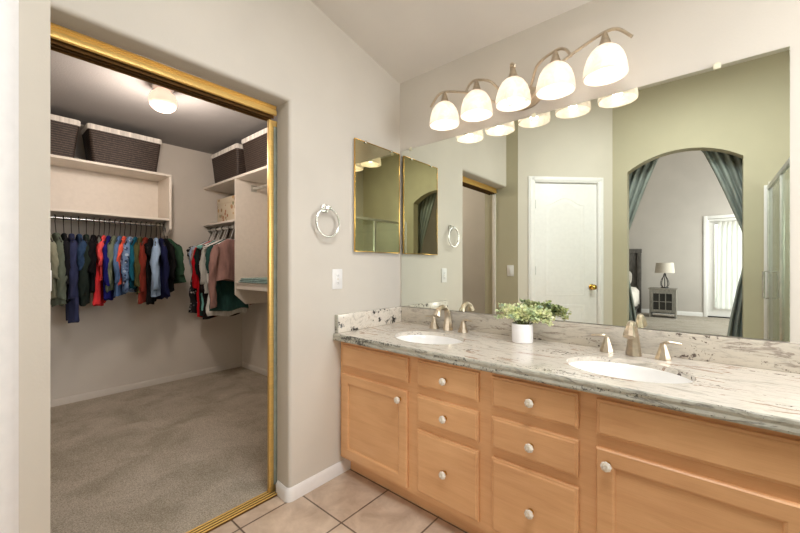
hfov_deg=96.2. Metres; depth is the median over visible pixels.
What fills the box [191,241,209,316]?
dress
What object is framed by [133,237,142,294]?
shirt
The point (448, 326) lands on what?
faucet
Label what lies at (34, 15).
wall
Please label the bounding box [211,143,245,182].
wicker basket
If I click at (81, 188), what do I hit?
shelf unit
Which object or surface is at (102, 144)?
wicker basket
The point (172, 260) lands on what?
shirt
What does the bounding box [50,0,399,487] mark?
wall
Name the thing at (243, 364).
baseboard
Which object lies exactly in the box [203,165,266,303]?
organizer
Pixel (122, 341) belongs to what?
wall
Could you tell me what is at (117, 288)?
shirt
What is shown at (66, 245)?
shirt
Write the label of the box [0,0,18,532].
door
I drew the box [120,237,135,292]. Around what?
blouse
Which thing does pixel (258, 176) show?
shelf
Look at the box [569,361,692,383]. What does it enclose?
sink
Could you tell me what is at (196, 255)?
shirt
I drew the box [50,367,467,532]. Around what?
floor
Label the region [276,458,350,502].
baseboard
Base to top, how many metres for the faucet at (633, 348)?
0.158 m
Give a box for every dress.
[65,233,79,322]
[186,241,205,312]
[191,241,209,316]
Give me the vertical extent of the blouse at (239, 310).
0.788 m
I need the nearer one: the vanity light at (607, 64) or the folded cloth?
the vanity light at (607, 64)
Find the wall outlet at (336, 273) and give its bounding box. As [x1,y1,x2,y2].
[332,269,341,288]
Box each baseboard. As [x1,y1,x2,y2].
[50,361,240,407]
[241,361,266,375]
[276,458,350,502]
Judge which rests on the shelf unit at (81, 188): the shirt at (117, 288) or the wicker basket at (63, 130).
the wicker basket at (63, 130)
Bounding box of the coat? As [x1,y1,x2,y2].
[197,240,238,319]
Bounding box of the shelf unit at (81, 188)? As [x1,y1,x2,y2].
[50,154,171,236]
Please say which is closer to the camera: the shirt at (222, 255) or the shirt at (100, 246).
the shirt at (100, 246)
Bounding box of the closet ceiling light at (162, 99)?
[148,84,176,112]
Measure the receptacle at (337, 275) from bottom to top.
0.066 m
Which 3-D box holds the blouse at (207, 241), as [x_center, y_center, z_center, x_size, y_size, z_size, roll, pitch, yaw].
[-2.004,-0.060,3.907,0.075,0.428,0.509,0,0,41]
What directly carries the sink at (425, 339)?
in the countertop
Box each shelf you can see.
[203,165,266,193]
[203,219,234,228]
[236,282,266,285]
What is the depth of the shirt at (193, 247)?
3.76 m
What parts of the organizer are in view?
hanging rod, divider panel, hanging rod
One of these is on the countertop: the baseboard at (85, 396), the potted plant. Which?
the potted plant
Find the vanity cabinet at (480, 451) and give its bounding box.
[341,342,799,532]
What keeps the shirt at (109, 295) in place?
hanging from the clothes hanger
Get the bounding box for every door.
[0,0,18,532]
[267,119,276,492]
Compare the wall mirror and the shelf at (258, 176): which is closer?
the wall mirror
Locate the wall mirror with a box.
[402,46,789,341]
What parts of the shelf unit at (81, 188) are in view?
panel, hanging rod, shelf, shelf, panel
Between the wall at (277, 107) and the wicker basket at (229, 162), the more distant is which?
the wicker basket at (229, 162)
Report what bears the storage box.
on the organizer
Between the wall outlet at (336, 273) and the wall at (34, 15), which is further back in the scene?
the wall outlet at (336, 273)
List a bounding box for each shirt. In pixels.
[50,233,58,300]
[50,233,67,306]
[61,233,70,302]
[75,234,86,270]
[78,234,90,305]
[88,235,97,292]
[96,235,105,279]
[102,235,115,300]
[105,236,116,291]
[113,236,125,296]
[116,236,126,284]
[129,237,137,288]
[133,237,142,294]
[138,237,147,303]
[144,238,156,304]
[150,238,160,296]
[157,238,169,298]
[163,238,176,291]
[168,239,185,283]
[188,241,206,266]
[194,241,239,316]
[196,240,215,310]
[208,239,254,308]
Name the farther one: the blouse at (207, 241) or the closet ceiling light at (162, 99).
the blouse at (207, 241)
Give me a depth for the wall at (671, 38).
1.60 m
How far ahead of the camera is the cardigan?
3.58 m
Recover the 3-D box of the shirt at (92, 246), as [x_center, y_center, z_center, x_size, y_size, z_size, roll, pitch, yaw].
[-2.634,-0.025,3.092,0.079,0.488,0.480,0,0,-35]
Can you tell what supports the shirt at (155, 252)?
hanging from the clothes hanger
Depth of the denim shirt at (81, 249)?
2.86 m
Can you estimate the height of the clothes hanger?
0.235 m
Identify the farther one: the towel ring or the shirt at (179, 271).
the shirt at (179, 271)
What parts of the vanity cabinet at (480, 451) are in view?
door, false drawer, drawer, drawer, drawer, drawer, drawer, drawer, false drawer, door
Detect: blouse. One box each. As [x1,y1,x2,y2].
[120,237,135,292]
[190,241,208,264]
[203,240,246,315]
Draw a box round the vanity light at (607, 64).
[430,27,632,130]
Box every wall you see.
[19,0,49,532]
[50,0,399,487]
[50,124,241,399]
[242,302,266,369]
[277,107,277,479]
[400,0,799,343]
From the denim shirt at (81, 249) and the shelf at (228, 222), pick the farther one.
the shelf at (228, 222)
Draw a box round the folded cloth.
[238,277,266,283]
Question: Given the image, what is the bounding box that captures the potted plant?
[494,303,555,343]
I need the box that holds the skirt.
[92,243,105,305]
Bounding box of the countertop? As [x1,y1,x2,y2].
[333,306,799,435]
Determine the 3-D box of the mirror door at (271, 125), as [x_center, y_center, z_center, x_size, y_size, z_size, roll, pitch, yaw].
[-0.496,0.208,2.126,0.022,1.965,0.612,0,0,40]
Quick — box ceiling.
[50,0,592,153]
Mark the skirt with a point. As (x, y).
(98, 300)
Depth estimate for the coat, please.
3.63 m
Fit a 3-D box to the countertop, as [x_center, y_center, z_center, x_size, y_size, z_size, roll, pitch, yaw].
[0.534,0.347,1.656,1.904,0.144,0.593,0,0,40]
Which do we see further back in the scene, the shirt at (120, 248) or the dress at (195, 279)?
the dress at (195, 279)
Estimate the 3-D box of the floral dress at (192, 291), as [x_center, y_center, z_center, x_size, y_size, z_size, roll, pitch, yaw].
[-2.099,0.115,3.985,0.103,0.779,0.510,0,0,38]
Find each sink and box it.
[396,335,462,343]
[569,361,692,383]
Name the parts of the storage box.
lid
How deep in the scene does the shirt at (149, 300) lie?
3.26 m
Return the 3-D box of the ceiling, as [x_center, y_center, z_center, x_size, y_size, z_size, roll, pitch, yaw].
[-0.624,-1.602,1.488,5.840,0.668,2.890,0,0,40]
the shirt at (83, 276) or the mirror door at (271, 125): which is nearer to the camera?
the mirror door at (271, 125)
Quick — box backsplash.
[402,306,799,373]
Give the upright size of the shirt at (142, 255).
0.608 m
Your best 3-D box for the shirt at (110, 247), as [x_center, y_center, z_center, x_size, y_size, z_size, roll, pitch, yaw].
[-2.547,-0.025,3.199,0.094,0.490,0.478,0,0,-28]
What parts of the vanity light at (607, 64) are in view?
lamp shade, arm, lamp shade, arm, lamp shade, arm, lamp shade, arm, lamp shade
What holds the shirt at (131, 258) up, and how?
hanging from the clothes hanger
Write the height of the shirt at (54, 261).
0.559 m
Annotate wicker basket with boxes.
[50,114,80,157]
[81,123,161,171]
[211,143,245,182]
[242,128,266,171]
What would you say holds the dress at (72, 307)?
hanging from the clothes hanger
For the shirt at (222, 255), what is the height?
0.682 m
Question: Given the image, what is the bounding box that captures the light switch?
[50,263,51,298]
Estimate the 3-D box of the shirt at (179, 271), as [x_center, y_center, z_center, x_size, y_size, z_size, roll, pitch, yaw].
[-2.279,-0.041,3.520,0.479,0.457,0.101,0,0,20]
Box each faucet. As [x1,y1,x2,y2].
[425,305,471,332]
[591,320,682,360]
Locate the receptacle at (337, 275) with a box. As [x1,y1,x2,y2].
[335,273,339,284]
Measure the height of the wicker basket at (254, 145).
0.334 m
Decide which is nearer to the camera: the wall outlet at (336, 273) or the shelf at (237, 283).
the wall outlet at (336, 273)
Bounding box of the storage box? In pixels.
[217,195,234,221]
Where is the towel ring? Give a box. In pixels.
[315,204,339,237]
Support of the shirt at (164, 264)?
hanging from the clothes hanger
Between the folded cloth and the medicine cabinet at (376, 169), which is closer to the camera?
the medicine cabinet at (376, 169)
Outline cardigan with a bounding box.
[199,240,218,292]
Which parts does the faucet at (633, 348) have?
lever, handle, spout, handle, lever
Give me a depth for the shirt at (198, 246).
3.66 m
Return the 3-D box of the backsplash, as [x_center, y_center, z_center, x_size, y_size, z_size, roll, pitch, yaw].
[0.731,0.328,1.864,1.873,0.104,0.021,0,0,40]
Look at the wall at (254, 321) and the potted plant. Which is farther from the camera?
the wall at (254, 321)
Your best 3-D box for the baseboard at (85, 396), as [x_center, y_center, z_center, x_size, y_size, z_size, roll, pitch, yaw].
[-2.627,1.169,3.443,0.014,0.065,2.236,0,0,40]
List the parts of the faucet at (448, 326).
handle, spout, handle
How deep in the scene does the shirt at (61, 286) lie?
2.78 m
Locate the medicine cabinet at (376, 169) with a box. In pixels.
[353,138,399,252]
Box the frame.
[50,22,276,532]
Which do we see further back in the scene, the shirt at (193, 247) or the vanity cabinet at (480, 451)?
the shirt at (193, 247)

